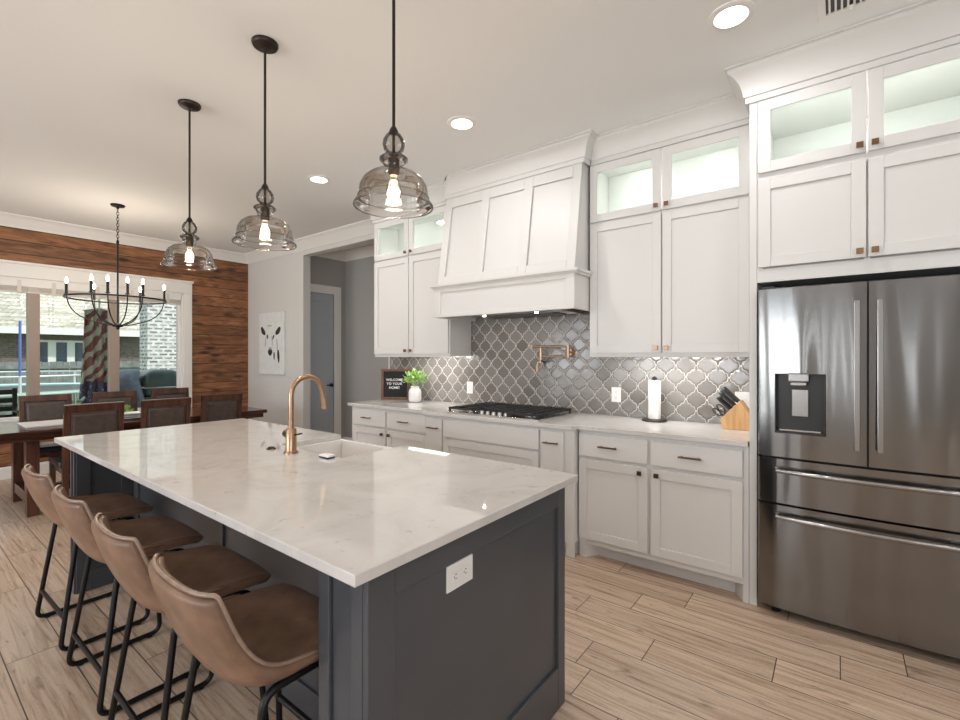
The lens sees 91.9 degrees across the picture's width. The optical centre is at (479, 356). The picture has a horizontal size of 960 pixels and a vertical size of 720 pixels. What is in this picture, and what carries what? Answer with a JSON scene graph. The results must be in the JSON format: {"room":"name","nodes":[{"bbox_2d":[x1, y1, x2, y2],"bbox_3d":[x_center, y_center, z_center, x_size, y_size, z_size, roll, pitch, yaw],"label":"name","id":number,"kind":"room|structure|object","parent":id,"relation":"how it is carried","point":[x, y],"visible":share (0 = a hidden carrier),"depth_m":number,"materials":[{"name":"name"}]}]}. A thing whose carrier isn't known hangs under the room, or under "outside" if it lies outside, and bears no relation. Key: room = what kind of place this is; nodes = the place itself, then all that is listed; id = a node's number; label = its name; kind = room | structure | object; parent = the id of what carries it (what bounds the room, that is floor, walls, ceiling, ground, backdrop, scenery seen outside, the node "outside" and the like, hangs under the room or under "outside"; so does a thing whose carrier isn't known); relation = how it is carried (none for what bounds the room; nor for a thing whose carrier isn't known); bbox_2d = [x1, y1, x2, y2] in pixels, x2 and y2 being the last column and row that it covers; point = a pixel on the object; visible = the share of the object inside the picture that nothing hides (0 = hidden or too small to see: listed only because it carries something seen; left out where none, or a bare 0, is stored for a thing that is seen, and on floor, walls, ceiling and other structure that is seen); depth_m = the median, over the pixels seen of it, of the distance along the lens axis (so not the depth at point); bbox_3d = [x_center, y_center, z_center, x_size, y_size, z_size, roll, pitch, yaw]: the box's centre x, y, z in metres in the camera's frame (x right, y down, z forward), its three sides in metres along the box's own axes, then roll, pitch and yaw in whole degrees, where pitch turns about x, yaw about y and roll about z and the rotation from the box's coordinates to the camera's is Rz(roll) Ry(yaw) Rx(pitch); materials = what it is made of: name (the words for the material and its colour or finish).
{"room":"kitchen","nodes":[
{"label":"kitchen","id":0,"kind":"room"},
{"bbox_2d":[79,299,106,402],"bbox_3d":[-5.346,-0.484,6.492,0.132,2.249,0.400,0,0,38],"label":"flag","id":1,"kind":"object","parent":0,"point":[94,357],"visible":0.71,"depth_m":6.46,"materials":[{"name":"fabric"}]},
{"bbox_2d":[0,226,247,467],"bbox_3d":[-6.283,-0.110,4.192,0.130,3.000,8.270,0,0,38],"label":"wall","id":2,"kind":"structure","parent":0,"point":[220,295],"depth_m":6.83,"materials":[{"name":"brown wood"}]},
{"bbox_2d":[0,461,56,479],"bbox_3d":[-5.561,1.320,3.730,1.577,0.140,8.120,0,0,38],"label":"baseboard","id":3,"kind":"structure","parent":2,"relation":"attached to","point":[5,472],"depth_m":5.28,"materials":[{"name":"white paint"}]},
{"bbox_2d":[0,259,193,421],"bbox_3d":[-5.041,-0.100,5.753,0.190,1.980,2.700,0,0,38],"label":"window","id":4,"kind":"structure","parent":2,"relation":"in","point":[11,269],"depth_m":6.03,"materials":[{"name":"white paint"}]},
{"bbox_2d":[0,278,180,304],"bbox_3d":[-5.033,-0.818,5.747,0.043,0.155,2.370,0,0,38],"label":"window blind","id":5,"kind":"object","parent":4,"relation":"attached to","point":[6,284],"visible":0.91,"depth_m":5.74,"materials":[{"name":"white paint"}]},
{"bbox_2d":[0,211,373,263],"bbox_3d":[-4.807,-1.542,3.149,3.480,0.135,8.120,0,0,38],"label":"crown molding","id":6,"kind":"structure","parent":2,"relation":"attached to","point":[365,227],"depth_m":5.97,"materials":[{"name":"white paint"}]},
{"bbox_2d":[310,256,344,436],"bbox_3d":[-2.326,-0.110,7.032,0.120,3.000,0.840,0,0,38],"label":"wall","id":7,"kind":"structure","parent":0,"point":[323,271],"depth_m":7.09,"materials":[{"name":"grey paint"}]},
{"bbox_2d":[310,292,333,432],"bbox_3d":[-2.378,0.222,6.872,0.114,2.324,0.503,0,0,38],"label":"door","id":8,"kind":"structure","parent":7,"relation":"in","point":[321,305],"depth_m":6.92,"materials":[{"name":"grey paint"}]},
{"bbox_2d":[310,283,340,434],"bbox_3d":[-2.334,0.165,6.909,0.018,2.450,0.625,0,0,38],"label":"door frame","id":9,"kind":"structure","parent":7,"relation":"in","point":[336,291],"depth_m":7.08,"materials":[{"name":"white paint"}]},
{"bbox_2d":[345,256,388,437],"bbox_3d":[-0.730,-0.110,6.257,3.595,3.000,0.120,0,0,38],"label":"wall","id":10,"kind":"structure","parent":0,"point":[362,368],"depth_m":7.02,"materials":[{"name":"grey paint"}]},
{"bbox_2d":[315,244,373,261],"bbox_3d":[-0.987,-1.542,5.924,3.355,0.135,0.720,0,0,38],"label":"ceiling","id":11,"kind":"structure","parent":10,"relation":"attached to","point":[365,251],"depth_m":6.98,"materials":[{"name":"white paint"}]},
{"bbox_2d":[0,0,921,253],"bbox_3d":[-1.938,-1.710,1.556,12.170,0.200,10.300,0,0,38],"label":"ceiling","id":12,"kind":"structure","parent":0,"point":[92,118],"depth_m":2.81,"materials":[{"name":"white paint"}]},
{"bbox_2d":[63,203,166,329],"bbox_3d":[-3.848,-0.947,4.935,0.868,1.324,0.868,0,0,38],"label":"chandelier","id":13,"kind":"object","parent":12,"relation":"hanging from","point":[117,206],"visible":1,"depth_m":4.87,"materials":[{"name":"black metal"}]},
{"bbox_2d":[161,99,216,270],"bbox_3d":[-1.852,-1.092,2.962,0.305,1.035,0.305,0,0,38],"label":"pendant lamp","id":14,"kind":"object","parent":12,"relation":"hanging from","point":[189,105],"visible":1,"depth_m":2.96,"materials":[{"name":"clear glass"}]},
{"bbox_2d":[186,222,193,247],"bbox_3d":[-1.852,-0.778,2.962,0.044,0.164,0.043,0,0,38],"label":"socket","id":15,"kind":"object","parent":14,"relation":"attached to","point":[189,236],"depth_m":2.96,"materials":[{"name":"brown metal"}]},
{"bbox_2d":[231,35,296,250],"bbox_3d":[-1.104,-1.092,2.386,0.305,1.035,0.305,0,0,38],"label":"pendant lamp","id":16,"kind":"object","parent":12,"relation":"hanging from","point":[264,44],"visible":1,"depth_m":2.39,"materials":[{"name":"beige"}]},
{"bbox_2d":[260,189,269,221],"bbox_3d":[-1.104,-0.778,2.386,0.044,0.164,0.043,0,0,38],"label":"socket","id":17,"kind":"object","parent":16,"relation":"attached to","point":[264,207],"depth_m":2.38,"materials":[{"name":"brown metal"}]},
{"bbox_2d":[307,175,329,182],"bbox_3d":[-1.461,-1.604,4.214,0.198,0.010,0.198,0,0,38],"label":"recessed light","id":18,"kind":"object","parent":12,"relation":"in","point":[316,178],"visible":1,"depth_m":4.19,"materials":[{"name":"white paint"}]},
{"bbox_2d":[353,0,433,218],"bbox_3d":[-0.333,-1.092,1.792,0.305,1.035,0.305,0,0,38],"label":"pendant lamp","id":19,"kind":"object","parent":12,"relation":"hanging from","point":[378,175],"visible":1,"depth_m":1.80,"materials":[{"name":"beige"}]},
{"bbox_2d":[388,134,398,177],"bbox_3d":[-0.333,-0.778,1.792,0.044,0.164,0.043,0,0,38],"label":"socket","id":20,"kind":"object","parent":19,"relation":"attached to","point":[393,156],"depth_m":1.78,"materials":[{"name":"brown metal"}]},
{"bbox_2d":[447,116,475,129],"bbox_3d":[-0.125,-1.604,3.202,0.198,0.010,0.198,0,0,38],"label":"recessed light","id":21,"kind":"object","parent":12,"relation":"in","point":[459,122],"visible":1,"depth_m":3.19,"materials":[{"name":"white paint"}]},
{"bbox_2d":[708,0,754,30],"bbox_3d":[1.185,-1.604,2.193,0.198,0.010,0.198,0,0,38],"label":"recessed light","id":22,"kind":"object","parent":12,"relation":"in","point":[732,13],"visible":1,"depth_m":2.18,"materials":[{"name":"white paint"}]},
{"bbox_2d":[817,0,880,21],"bbox_3d":[1.685,-1.595,1.994,0.385,0.030,0.295,0,0,38],"label":"ceiling vent","id":23,"kind":"object","parent":12,"relation":"in","point":[827,9],"visible":1,"depth_m":2.12,"materials":[{"name":"white metal"}]},
{"bbox_2d":[828,0,867,14],"bbox_3d":[1.681,-1.603,1.993,0.300,0.008,0.230,0,0,38],"label":"grille","id":24,"kind":"object","parent":23,"relation":"attached to","point":[835,7],"depth_m":2.12,"materials":[{"name":"white metal"}]},
{"bbox_2d":[0,472,959,719],"bbox_3d":[-1.740,1.450,1.404,10.770,0.120,9.400,0,0,38],"label":"floor","id":25,"kind":"structure","parent":0,"point":[641,643],"depth_m":2.15,"materials":[{"name":"brown wood"}]},
{"bbox_2d":[18,394,71,479],"bbox_3d":[-4.452,0.899,4.819,0.506,0.983,0.450,0,0,38],"label":"dining chair","id":26,"kind":"object","parent":25,"relation":"on","point":[31,407],"visible":0.26,"depth_m":4.88,"materials":[{"name":"brown wood"}]},
{"bbox_2d":[21,464,152,651],"bbox_3d":[-2.054,0.970,2.430,0.493,0.840,0.476,0,0,36],"label":"bar stool","id":27,"kind":"object","parent":25,"relation":"on","point":[114,506],"visible":0.73,"depth_m":2.35,"materials":[{"name":"beige leather"}]},
{"bbox_2d":[49,401,124,496],"bbox_3d":[-3.552,0.899,4.208,0.506,0.983,0.450,0,0,38],"label":"dining chair","id":28,"kind":"object","parent":25,"relation":"on","point":[87,418],"visible":0.41,"depth_m":4.03,"materials":[{"name":"brown wood"}]},
{"bbox_2d":[92,390,137,410],"bbox_3d":[-4.085,0.899,5.295,0.506,0.983,0.450,0,0,38],"label":"dining chair","id":29,"kind":"object","parent":25,"relation":"on","point":[129,397],"visible":0.27,"depth_m":5.44,"materials":[{"name":"brown wood"}]},
{"bbox_2d":[51,485,202,715],"bbox_3d":[-1.547,0.970,2.039,0.493,0.840,0.476,0,0,38],"label":"bar stool","id":30,"kind":"object","parent":25,"relation":"on","point":[158,533],"visible":0.83,"depth_m":1.97,"materials":[{"name":"brown leather"}]},
{"bbox_2d":[0,406,266,516],"bbox_3d":[-3.745,1.012,4.855,1.000,0.755,2.600,0,0,38],"label":"dining table","id":31,"kind":"object","parent":25,"relation":"on","point":[25,443],"visible":0.36,"depth_m":4.16,"materials":[{"name":"brown wood"}]},
{"bbox_2d":[17,419,62,428],"bbox_3d":[-4.023,0.628,4.413,0.440,0.012,0.480,0,0,38],"label":"placemat","id":32,"kind":"object","parent":31,"relation":"on","point":[59,422],"visible":0.56,"depth_m":4.31,"materials":[{"name":"fabric"}]},
{"bbox_2d":[124,404,133,411],"bbox_3d":[-3.742,0.571,4.901,0.156,0.128,0.153,0,0,38],"label":"table plant","id":33,"kind":"object","parent":31,"relation":"on","point":[127,408],"visible":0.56,"depth_m":4.90,"materials":[{"name":"green plant"}]},
{"bbox_2d":[124,416,139,418],"bbox_3d":[-3.578,0.625,4.777,0.300,0.020,0.298,0,0,38],"label":"plate","id":34,"kind":"object","parent":31,"relation":"on","point":[137,417],"visible":0.4,"depth_m":4.75,"materials":[{"name":"white ceramic"}]},
{"bbox_2d":[124,413,140,416],"bbox_3d":[-3.578,0.605,4.777,0.260,0.020,0.259,0,0,38],"label":"plate","id":35,"kind":"object","parent":34,"relation":"on","point":[140,413],"visible":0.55,"depth_m":4.74,"materials":[{"name":"ceramic"}]},
{"bbox_2d":[124,411,140,414],"bbox_3d":[-3.578,0.585,4.777,0.220,0.020,0.219,0,0,38],"label":"plate","id":36,"kind":"object","parent":35,"relation":"on","point":[131,412],"visible":0.73,"depth_m":4.78,"materials":[{"name":"white ceramic"}]},
{"bbox_2d":[140,397,190,428],"bbox_3d":[-3.216,0.899,4.644,0.506,0.983,0.450,0,0,38],"label":"dining chair","id":37,"kind":"object","parent":25,"relation":"on","point":[167,411],"visible":0.24,"depth_m":4.48,"materials":[{"name":"brown wood"}]},
{"bbox_2d":[151,387,188,398],"bbox_3d":[-3.798,0.899,5.831,0.506,0.983,0.450,0,0,38],"label":"dining chair","id":38,"kind":"object","parent":25,"relation":"on","point":[167,392],"visible":0.22,"depth_m":5.95,"materials":[{"name":"brown wood"}]},
{"bbox_2d":[91,512,270,719],"bbox_3d":[-1.080,0.970,1.679,0.493,0.840,0.476,0,0,38],"label":"bar stool","id":39,"kind":"object","parent":25,"relation":"on","point":[220,570],"visible":0.81,"depth_m":1.65,"materials":[{"name":"brown leather"}]},
{"bbox_2d":[200,393,242,422],"bbox_3d":[-2.994,0.899,5.211,0.506,0.983,0.450,0,0,38],"label":"dining chair","id":40,"kind":"object","parent":25,"relation":"on","point":[214,407],"visible":0.27,"depth_m":5.05,"materials":[{"name":"brown wood"}]},
{"bbox_2d":[148,553,318,719],"bbox_3d":[-0.642,0.970,1.342,0.493,0.840,0.476,0,0,38],"label":"bar stool","id":41,"kind":"object","parent":25,"relation":"on","point":[267,635],"visible":0.84,"depth_m":1.21,"materials":[{"name":"brown leather"}]},
{"bbox_2d":[70,450,564,719],"bbox_3d":[-1.047,0.948,2.315,2.745,0.884,0.990,0,0,38],"label":"kitchen island","id":42,"kind":"object","parent":25,"relation":"on","point":[394,645],"visible":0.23,"depth_m":1.47,"materials":[{"name":"grey paint"}]},
{"bbox_2d":[54,418,577,587],"bbox_3d":[-1.049,0.489,2.296,2.805,0.028,1.093,0,0,38],"label":"island countertop","id":43,"kind":"structure","parent":42,"relation":"on","point":[355,520],"depth_m":1.70,"materials":[{"name":"stone"}]},
{"bbox_2d":[282,374,327,453],"bbox_3d":[-0.870,0.282,2.346,0.235,0.384,0.105,0,0,-40],"label":"kitchen faucet","id":44,"kind":"object","parent":43,"relation":"on","point":[290,434],"visible":1,"depth_m":2.28,"materials":[{"name":"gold metal"}]},
{"bbox_2d":[319,453,334,458],"bbox_3d":[-0.718,0.466,2.181,0.070,0.016,0.042,0,0,38],"label":"sponge","id":45,"kind":"object","parent":43,"relation":"on","point":[322,455],"visible":1,"depth_m":2.17,"materials":[{"name":"white plastic"}]},
{"bbox_2d":[297,439,391,457],"bbox_3d":[-0.745,0.624,2.507,0.584,0.242,0.428,0,0,38],"label":"sink","id":46,"kind":"object","parent":43,"relation":"in","point":[342,448],"visible":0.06,"depth_m":2.74,"materials":[{"name":"white ceramic"}]},
{"bbox_2d":[446,553,472,593],"bbox_3d":[-0.059,0.635,1.362,0.008,0.076,0.117,0,0,38],"label":"wall outlet","id":47,"kind":"object","parent":42,"relation":"attached to","point":[460,572],"visible":1,"depth_m":1.36,"materials":[{"name":"white plastic"}]},
{"bbox_2d":[452,569,458,582],"bbox_3d":[-0.070,0.635,1.343,0.002,0.030,0.030,0,0,38],"label":"receptacle","id":48,"kind":"object","parent":47,"relation":"attached to","point":[455,572],"depth_m":1.34,"materials":[{"name":"white plastic"}]},
{"bbox_2d":[462,564,468,576],"bbox_3d":[-0.043,0.635,1.377,0.002,0.030,0.030,0,0,38],"label":"receptacle","id":49,"kind":"object","parent":47,"relation":"attached to","point":[465,567],"depth_m":1.38,"materials":[{"name":"white plastic"}]},
{"bbox_2d":[352,406,425,448],"bbox_3d":[-0.708,0.948,4.676,1.110,0.884,0.669,0,0,38],"label":"base cabinet","id":50,"kind":"object","parent":25,"relation":"on","point":[383,427],"visible":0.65,"depth_m":4.42,"materials":[{"name":"white paint"}]},
{"bbox_2d":[426,415,578,557],"bbox_3d":[0.278,0.948,3.875,1.410,0.884,0.734,0,0,38],"label":"base cabinet","id":51,"kind":"object","parent":25,"relation":"on","point":[532,446],"visible":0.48,"depth_m":3.44,"materials":[{"name":"white paint"}]},
{"bbox_2d":[348,400,748,446],"bbox_3d":[0.242,0.490,3.917,3.602,0.030,0.714,0,0,38],"label":"countertop","id":52,"kind":"structure","parent":51,"relation":"on","point":[676,430],"depth_m":3.27,"materials":[{"name":"stone"}]},
{"bbox_2d":[381,369,409,399],"bbox_3d":[-0.930,0.305,5.112,0.314,0.336,0.041,0,0,2],"label":"letter board","id":53,"kind":"object","parent":52,"relation":"on","point":[392,388],"visible":0.99,"depth_m":5.11,"materials":[{"name":"brown wood"}]},
{"bbox_2d":[401,368,427,402],"bbox_3d":[-0.680,0.297,4.840,0.306,0.356,0.263,0,0,38],"label":"potted plant","id":54,"kind":"object","parent":52,"relation":"on","point":[414,391],"visible":1,"depth_m":4.79,"materials":[{"name":"green plant"}]},
{"bbox_2d":[447,402,572,420],"bbox_3d":[0.246,0.451,3.911,0.895,0.046,0.565,0,0,38],"label":"gas cooktop","id":55,"kind":"object","parent":52,"relation":"in","point":[504,410],"visible":1,"depth_m":3.80,"materials":[{"name":"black metal"}]},
{"bbox_2d":[642,376,667,422],"bbox_3d":[1.287,0.311,3.427,0.180,0.328,0.180,0,0,38],"label":"paper towel holder","id":56,"kind":"object","parent":52,"relation":"on","point":[654,378],"visible":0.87,"depth_m":3.38,"materials":[{"name":"brown metal"}]},
{"bbox_2d":[648,380,660,418],"bbox_3d":[1.287,0.317,3.427,0.088,0.278,0.088,0,0,38],"label":"paper towel roll","id":57,"kind":"object","parent":56,"relation":"on","point":[654,387],"visible":0.99,"depth_m":3.39,"materials":[{"name":"white paper"}]},
{"bbox_2d":[720,400,748,430],"bbox_3d":[1.685,0.381,3.044,0.187,0.188,0.110,0,0,38],"label":"knife block","id":58,"kind":"object","parent":52,"relation":"on","point":[737,418],"visible":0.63,"depth_m":3.00,"materials":[{"name":"brown wood"}]},
{"bbox_2d":[712,404,725,415],"bbox_3d":[1.593,0.356,3.096,0.084,0.082,0.019,0,0,38],"label":"scissors","id":59,"kind":"object","parent":58,"relation":"in","point":[717,408],"visible":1,"depth_m":3.09,"materials":[{"name":"black plastic"}]},
{"bbox_2d":[716,397,730,409],"bbox_3d":[1.609,0.309,3.068,0.091,0.090,0.024,0,0,38],"label":"kitchen knife","id":60,"kind":"object","parent":58,"relation":"in","point":[719,399],"visible":1,"depth_m":3.06,"materials":[{"name":"black plastic"}]},
{"bbox_2d":[718,391,734,406],"bbox_3d":[1.621,0.279,3.054,0.101,0.099,0.024,0,0,38],"label":"kitchen knife","id":61,"kind":"object","parent":58,"relation":"in","point":[720,393],"visible":1,"depth_m":3.05,"materials":[{"name":"black plastic"}]},
{"bbox_2d":[721,387,738,402],"bbox_3d":[1.637,0.251,3.041,0.107,0.105,0.024,0,0,38],"label":"kitchen knife","id":62,"kind":"object","parent":58,"relation":"in","point":[723,389],"visible":1,"depth_m":3.03,"materials":[{"name":"black plastic"}]},
{"bbox_2d":[579,430,748,603],"bbox_3d":[1.273,0.948,3.149,1.033,0.884,0.669,0,0,38],"label":"base cabinet","id":63,"kind":"object","parent":25,"relation":"on","point":[678,508],"visible":0.94,"depth_m":2.87,"materials":[{"name":"white paint"}]},
{"bbox_2d":[724,0,959,605],"bbox_3d":[2.075,-0.110,2.506,1.234,2.999,0.735,0,0,38],"label":"tall cabinet","id":64,"kind":"object","parent":25,"relation":"on","point":[854,129],"visible":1,"depth_m":2.37,"materials":[{"name":"white paint"}]},
{"bbox_2d":[758,274,959,658],"bbox_3d":[2.056,0.506,2.481,0.924,1.768,0.741,0,0,38],"label":"refrigerator","id":65,"kind":"object","parent":25,"relation":"on","point":[859,381],"visible":1,"depth_m":2.25,"materials":[{"name":"silver metal"}]},
{"bbox_2d":[248,165,748,428],"bbox_3d":[0.410,-0.110,4.316,10.620,3.000,0.122,0,0,38],"label":"wall","id":66,"kind":"structure","parent":0,"point":[501,365],"depth_m":4.31,"materials":[{"name":"tile"}]},
{"bbox_2d":[259,311,285,374],"bbox_3d":[-3.104,-0.195,6.940,0.710,0.920,0.034,0,0,38],"label":"picture","id":67,"kind":"object","parent":66,"relation":"attached to","point":[272,326],"visible":1,"depth_m":6.90,"materials":[{"name":"grey paper"}]},
{"bbox_2d":[366,182,470,356],"bbox_3d":[-0.655,-0.802,4.800,1.258,1.614,0.435,0,0,38],"label":"upper cabinet","id":68,"kind":"object","parent":66,"relation":"attached to","point":[407,252],"visible":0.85,"depth_m":4.71,"materials":[{"name":"white paint"}]},
{"bbox_2d":[467,382,472,393],"bbox_3d":[-0.101,0.310,4.628,0.072,0.117,0.008,0,0,38],"label":"wall outlet","id":69,"kind":"object","parent":66,"relation":"attached to","point":[469,384],"visible":1,"depth_m":4.62,"materials":[{"name":"white plastic"}]},
{"bbox_2d":[429,129,596,321],"bbox_3d":[0.331,-0.977,3.928,1.504,1.265,0.609,0,0,38],"label":"range hood","id":70,"kind":"object","parent":66,"relation":"attached to","point":[516,238],"visible":0.97,"depth_m":3.69,"materials":[{"name":"white paint"}]},
{"bbox_2d":[530,345,573,370],"bbox_3d":[0.610,0.011,4.005,0.398,0.227,0.079,0,0,28],"label":"pot filler","id":71,"kind":"object","parent":66,"relation":"attached to","point":[570,352],"visible":1,"depth_m":4.01,"materials":[{"name":"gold metal"}]},
{"bbox_2d":[611,387,620,401],"bbox_3d":[1.087,0.305,3.712,0.076,0.117,0.008,0,0,38],"label":"wall outlet","id":72,"kind":"object","parent":66,"relation":"attached to","point":[615,391],"visible":1,"depth_m":3.71,"materials":[{"name":"white plastic"}]},
{"bbox_2d":[590,93,748,356],"bbox_3d":[1.329,-0.802,3.270,1.090,1.614,0.435,0,0,38],"label":"upper cabinet","id":73,"kind":"object","parent":66,"relation":"attached to","point":[669,192],"visible":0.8,"depth_m":3.17,"materials":[{"name":"white paint"}]},
{"bbox_2d":[735,392,748,407],"bbox_3d":[1.799,0.300,3.162,0.115,0.117,0.010,0,0,38],"label":"wall switch","id":74,"kind":"object","parent":66,"relation":"attached to","point":[744,396],"visible":0.39,"depth_m":3.16,"materials":[{"name":"white plastic"}]},
{"label":"outside","id":75,"kind":"structure","parent":0,"visible":0},
{"bbox_3d":[-17.966,1.790,20.158,36.930,0.200,70.000,0,0,38],"label":"lawn","id":76,"kind":"structure","parent":75,"visible":0},
{"bbox_2d":[0,321,80,407],"bbox_3d":[-11.050,0.490,10.726,4.670,2.400,4.670,0,0,38],"label":"trampoline","id":77,"kind":"object","parent":76,"relation":"on","point":[45,388],"visible":0.35,"depth_m":10.17,"materials":[{"name":"silver metal"}]},
{"bbox_2d":[0,291,139,397],"bbox_3d":[-20.469,-1.910,20.825,11.150,7.200,38.000,0,0,38],"label":"neighbor house","id":78,"kind":"structure","parent":76,"relation":"on","point":[61,329],"depth_m":18.05,"materials":[{"name":"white brick"}]},
{"bbox_2d":[0,361,139,414],"bbox_3d":[-12.596,0.920,14.757,0.070,1.540,24.000,0,0,38],"label":"fence","id":79,"kind":"object","parent":76,"relation":"on","point":[58,365],"visible":0.06,"depth_m":14.19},
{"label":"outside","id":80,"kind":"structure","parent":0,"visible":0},
{"bbox_3d":[-6.961,1.570,6.375,3.590,0.240,7.600,0,0,38],"label":"patio","id":81,"kind":"object","parent":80,"visible":0},
{"bbox_2d":[0,388,18,417],"bbox_3d":[-6.771,0.955,6.449,0.500,0.990,0.570,0,0,38],"label":"patio chair","id":82,"kind":"object","parent":81,"relation":"on","point":[13,391],"visible":0.3,"depth_m":6.72,"materials":[{"name":"black plastic"}]},
{"bbox_2d":[81,369,143,407],"bbox_3d":[-6.104,0.750,7.724,0.779,1.080,0.708,0,0,38],"label":"grill cover","id":83,"kind":"object","parent":81,"relation":"on","point":[129,378],"visible":0.27,"depth_m":7.71,"materials":[{"name":"fabric"}]},
{"bbox_2d":[139,369,175,399],"bbox_3d":[-5.756,0.840,8.198,0.674,1.220,1.320,0,0,38],"label":"barbecue grill","id":84,"kind":"object","parent":81,"relation":"on","point":[149,379],"visible":0.27,"depth_m":8.02,"materials":[{"name":"grey metal"}]},
{"bbox_2d":[140,302,175,370],"bbox_3d":[-6.889,-0.635,11.129,0.600,4.650,2.080,0,0,38],"label":"patio column","id":85,"kind":"structure","parent":81,"relation":"on","point":[157,335],"depth_m":10.39,"materials":[{"name":"brick"}]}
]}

